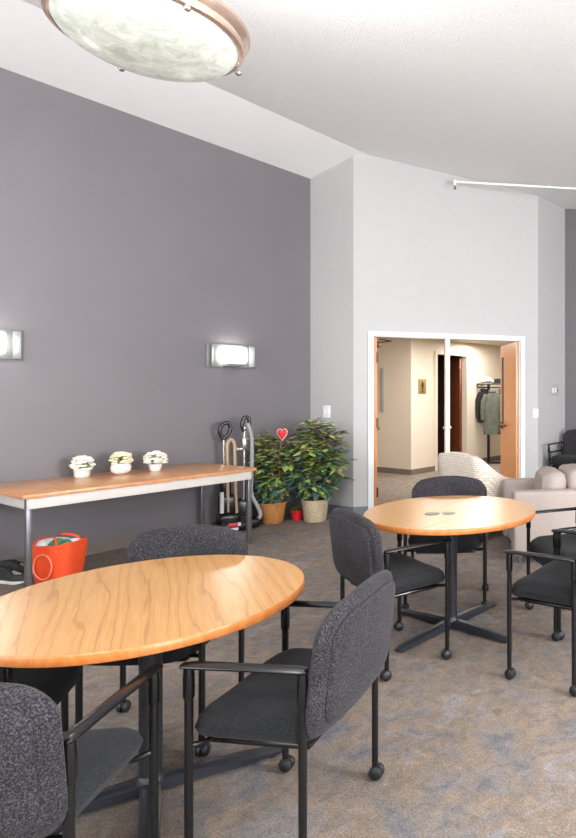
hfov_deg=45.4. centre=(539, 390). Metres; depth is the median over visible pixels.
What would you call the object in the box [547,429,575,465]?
chair
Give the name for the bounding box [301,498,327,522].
basket
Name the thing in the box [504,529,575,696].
chair
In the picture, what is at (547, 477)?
cushion
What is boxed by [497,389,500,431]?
jacket
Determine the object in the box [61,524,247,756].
chair
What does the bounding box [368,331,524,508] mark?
trim
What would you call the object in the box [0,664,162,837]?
chair
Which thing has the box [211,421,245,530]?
vacuum cleaner
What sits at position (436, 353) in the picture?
trim
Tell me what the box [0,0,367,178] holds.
ceiling
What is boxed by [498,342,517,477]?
door
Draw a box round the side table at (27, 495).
[0,462,256,587]
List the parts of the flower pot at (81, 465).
pot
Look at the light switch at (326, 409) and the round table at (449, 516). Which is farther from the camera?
the light switch at (326, 409)
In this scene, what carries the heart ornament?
in the potted plant at (268, 485)
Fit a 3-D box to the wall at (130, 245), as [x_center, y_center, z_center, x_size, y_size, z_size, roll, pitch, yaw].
[-5.055,-0.577,3.999,0.120,4.150,8.287,0,0,31]
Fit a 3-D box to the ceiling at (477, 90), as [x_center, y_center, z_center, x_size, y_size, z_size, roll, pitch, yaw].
[0.655,-2.143,3.161,8.855,1.559,12.900,0,0,31]
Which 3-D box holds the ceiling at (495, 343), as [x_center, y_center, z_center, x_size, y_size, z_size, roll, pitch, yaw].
[-1.350,-0.982,10.860,6.100,0.060,7.080,0,0,0]
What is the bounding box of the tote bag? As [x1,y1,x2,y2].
[32,533,87,583]
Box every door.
[374,337,391,506]
[450,358,461,451]
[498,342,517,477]
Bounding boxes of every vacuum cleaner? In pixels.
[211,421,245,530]
[234,415,261,527]
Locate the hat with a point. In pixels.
(496, 381)
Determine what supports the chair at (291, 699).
on the floor
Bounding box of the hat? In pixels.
[492,379,500,383]
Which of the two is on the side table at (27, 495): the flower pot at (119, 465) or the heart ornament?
the flower pot at (119, 465)
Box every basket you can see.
[258,499,286,524]
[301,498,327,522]
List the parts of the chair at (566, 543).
leg, seat, armrest, leg, armrest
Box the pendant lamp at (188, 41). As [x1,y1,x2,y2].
[39,0,249,82]
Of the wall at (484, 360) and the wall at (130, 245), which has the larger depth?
the wall at (484, 360)
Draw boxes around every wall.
[0,67,309,560]
[310,156,352,506]
[353,155,537,506]
[377,338,414,469]
[415,339,500,468]
[438,355,461,454]
[538,196,564,469]
[565,209,575,431]
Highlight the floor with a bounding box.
[0,460,575,837]
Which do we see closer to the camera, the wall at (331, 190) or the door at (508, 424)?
the wall at (331, 190)
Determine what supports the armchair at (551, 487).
on the floor
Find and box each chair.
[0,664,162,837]
[0,665,82,723]
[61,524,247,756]
[179,570,394,837]
[329,508,451,681]
[402,476,488,607]
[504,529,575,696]
[525,507,575,639]
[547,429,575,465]
[550,449,562,468]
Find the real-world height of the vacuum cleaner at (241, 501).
1.226 m
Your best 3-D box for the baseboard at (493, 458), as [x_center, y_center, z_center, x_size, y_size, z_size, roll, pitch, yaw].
[-1.171,1.448,12.059,5.950,0.099,2.230,0,0,-17]
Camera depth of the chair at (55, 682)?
2.13 m
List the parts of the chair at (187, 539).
leg, leg, seat, backrest, seat frame, leg, leg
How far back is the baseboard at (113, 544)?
5.63 m
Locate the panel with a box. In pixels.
[380,368,383,411]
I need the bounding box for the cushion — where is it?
[534,466,566,488]
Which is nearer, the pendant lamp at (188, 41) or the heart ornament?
the pendant lamp at (188, 41)
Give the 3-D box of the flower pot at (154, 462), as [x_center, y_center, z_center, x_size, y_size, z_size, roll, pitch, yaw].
[-3.622,0.664,5.653,0.210,0.187,0.212,0,0,0]
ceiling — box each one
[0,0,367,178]
[22,0,575,208]
[377,337,513,345]
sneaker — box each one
[0,559,32,573]
[0,566,23,584]
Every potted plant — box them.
[246,429,296,524]
[278,418,356,522]
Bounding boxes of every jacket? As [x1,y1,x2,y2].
[475,389,487,418]
[480,389,500,434]
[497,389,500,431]
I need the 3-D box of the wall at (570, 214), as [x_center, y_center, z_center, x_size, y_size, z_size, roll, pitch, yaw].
[3.565,-0.558,6.807,7.393,4.113,0.120,0,0,31]
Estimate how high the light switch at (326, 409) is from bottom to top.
0.150 m
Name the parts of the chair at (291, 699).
leg, armrest, seat frame, seat, leg, leg, armrest, backrest, panel, leg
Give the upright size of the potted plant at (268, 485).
1.056 m
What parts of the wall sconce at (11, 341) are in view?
lamp shade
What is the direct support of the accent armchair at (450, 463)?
on the floor
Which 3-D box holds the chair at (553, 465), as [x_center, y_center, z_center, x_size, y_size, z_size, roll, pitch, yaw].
[0.474,1.072,8.139,0.586,0.852,0.535,0,0,31]
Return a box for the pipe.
[453,180,575,189]
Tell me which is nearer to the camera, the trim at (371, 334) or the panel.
the trim at (371, 334)
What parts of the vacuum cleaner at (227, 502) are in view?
handle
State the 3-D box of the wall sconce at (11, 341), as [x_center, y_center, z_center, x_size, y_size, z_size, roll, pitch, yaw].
[-4.454,-0.377,4.789,0.098,0.250,0.560,0,0,31]
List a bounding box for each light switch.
[323,406,329,417]
[533,409,538,417]
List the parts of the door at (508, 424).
handle, vision frame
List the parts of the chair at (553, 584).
leg, seat frame, armrest, seat, leg, armrest, leg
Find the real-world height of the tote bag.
0.392 m
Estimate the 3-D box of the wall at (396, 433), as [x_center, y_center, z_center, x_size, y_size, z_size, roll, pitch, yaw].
[-3.189,0.273,11.177,2.200,2.450,0.100,0,0,31]
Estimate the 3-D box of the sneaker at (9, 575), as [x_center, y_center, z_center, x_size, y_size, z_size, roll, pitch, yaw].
[-4.100,1.434,4.660,0.290,0.122,0.097,0,0,10]
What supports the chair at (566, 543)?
on the floor
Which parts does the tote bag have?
handle, handle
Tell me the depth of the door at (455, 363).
12.03 m
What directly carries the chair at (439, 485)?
on the floor
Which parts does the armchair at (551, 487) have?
seat, arm, arm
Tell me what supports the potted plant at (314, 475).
on the floor
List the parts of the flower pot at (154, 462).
pot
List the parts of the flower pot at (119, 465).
pot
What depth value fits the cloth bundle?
12.20 m
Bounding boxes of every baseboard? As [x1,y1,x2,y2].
[1,503,301,562]
[327,504,367,514]
[377,455,500,474]
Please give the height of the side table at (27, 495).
0.740 m
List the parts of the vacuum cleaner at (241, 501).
handle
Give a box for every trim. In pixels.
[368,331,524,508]
[434,351,468,470]
[443,339,451,452]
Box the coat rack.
[477,384,500,463]
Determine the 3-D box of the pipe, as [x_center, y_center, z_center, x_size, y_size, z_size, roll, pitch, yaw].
[0.600,-2.453,7.311,3.385,0.346,0.048,0,0,6]
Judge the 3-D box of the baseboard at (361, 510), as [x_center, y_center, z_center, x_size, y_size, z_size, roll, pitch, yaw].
[-2.491,1.448,7.327,0.843,0.099,0.121,0,0,19]
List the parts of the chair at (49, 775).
panel, backrest, leg, seat, seat frame, armrest, leg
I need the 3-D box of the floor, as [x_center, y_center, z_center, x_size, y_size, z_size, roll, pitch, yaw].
[-0.682,1.546,6.288,14.356,0.104,16.900,0,0,31]
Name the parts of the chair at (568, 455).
seat, backrest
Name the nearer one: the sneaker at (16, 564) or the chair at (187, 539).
the chair at (187, 539)
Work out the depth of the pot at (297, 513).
6.88 m
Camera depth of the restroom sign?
10.79 m
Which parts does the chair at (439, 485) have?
leg, seat frame, seat, backrest, leg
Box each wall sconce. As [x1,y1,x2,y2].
[0,329,23,359]
[206,343,254,367]
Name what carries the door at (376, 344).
in the wall at (430, 256)
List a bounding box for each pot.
[69,455,95,477]
[108,451,133,474]
[142,451,167,470]
[289,506,302,520]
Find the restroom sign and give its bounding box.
[418,379,425,393]
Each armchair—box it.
[437,452,534,539]
[502,463,575,562]
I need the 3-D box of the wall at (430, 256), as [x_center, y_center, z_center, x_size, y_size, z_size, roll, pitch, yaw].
[-1.157,-0.672,7.698,2.381,4.340,0.140,0,0,-22]
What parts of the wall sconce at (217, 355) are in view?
lamp shade, lamp shade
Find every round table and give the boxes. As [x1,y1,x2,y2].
[0,555,303,837]
[363,495,534,652]
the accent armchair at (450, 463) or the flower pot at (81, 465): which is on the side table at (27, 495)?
the flower pot at (81, 465)
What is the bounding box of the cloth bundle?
[480,376,493,382]
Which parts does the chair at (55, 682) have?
seat, leg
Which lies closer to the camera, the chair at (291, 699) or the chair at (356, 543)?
the chair at (291, 699)
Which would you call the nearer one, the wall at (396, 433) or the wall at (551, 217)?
the wall at (551, 217)
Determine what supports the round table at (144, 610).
on the floor
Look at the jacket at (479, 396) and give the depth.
12.14 m
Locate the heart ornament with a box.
[277,428,287,501]
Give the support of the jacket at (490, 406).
hanging from the coat rack
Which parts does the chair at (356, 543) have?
leg, panel, backrest, leg, seat frame, leg, seat, armrest, leg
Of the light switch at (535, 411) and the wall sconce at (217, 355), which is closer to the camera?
the wall sconce at (217, 355)
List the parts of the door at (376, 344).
panel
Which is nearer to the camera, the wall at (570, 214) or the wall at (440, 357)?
the wall at (570, 214)
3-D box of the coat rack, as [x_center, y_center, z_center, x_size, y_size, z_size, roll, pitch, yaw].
[-1.000,0.675,12.250,0.602,1.627,0.420,0,0,0]
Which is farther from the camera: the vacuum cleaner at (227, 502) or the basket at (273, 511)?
the basket at (273, 511)
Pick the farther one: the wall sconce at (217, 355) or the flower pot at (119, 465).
the wall sconce at (217, 355)

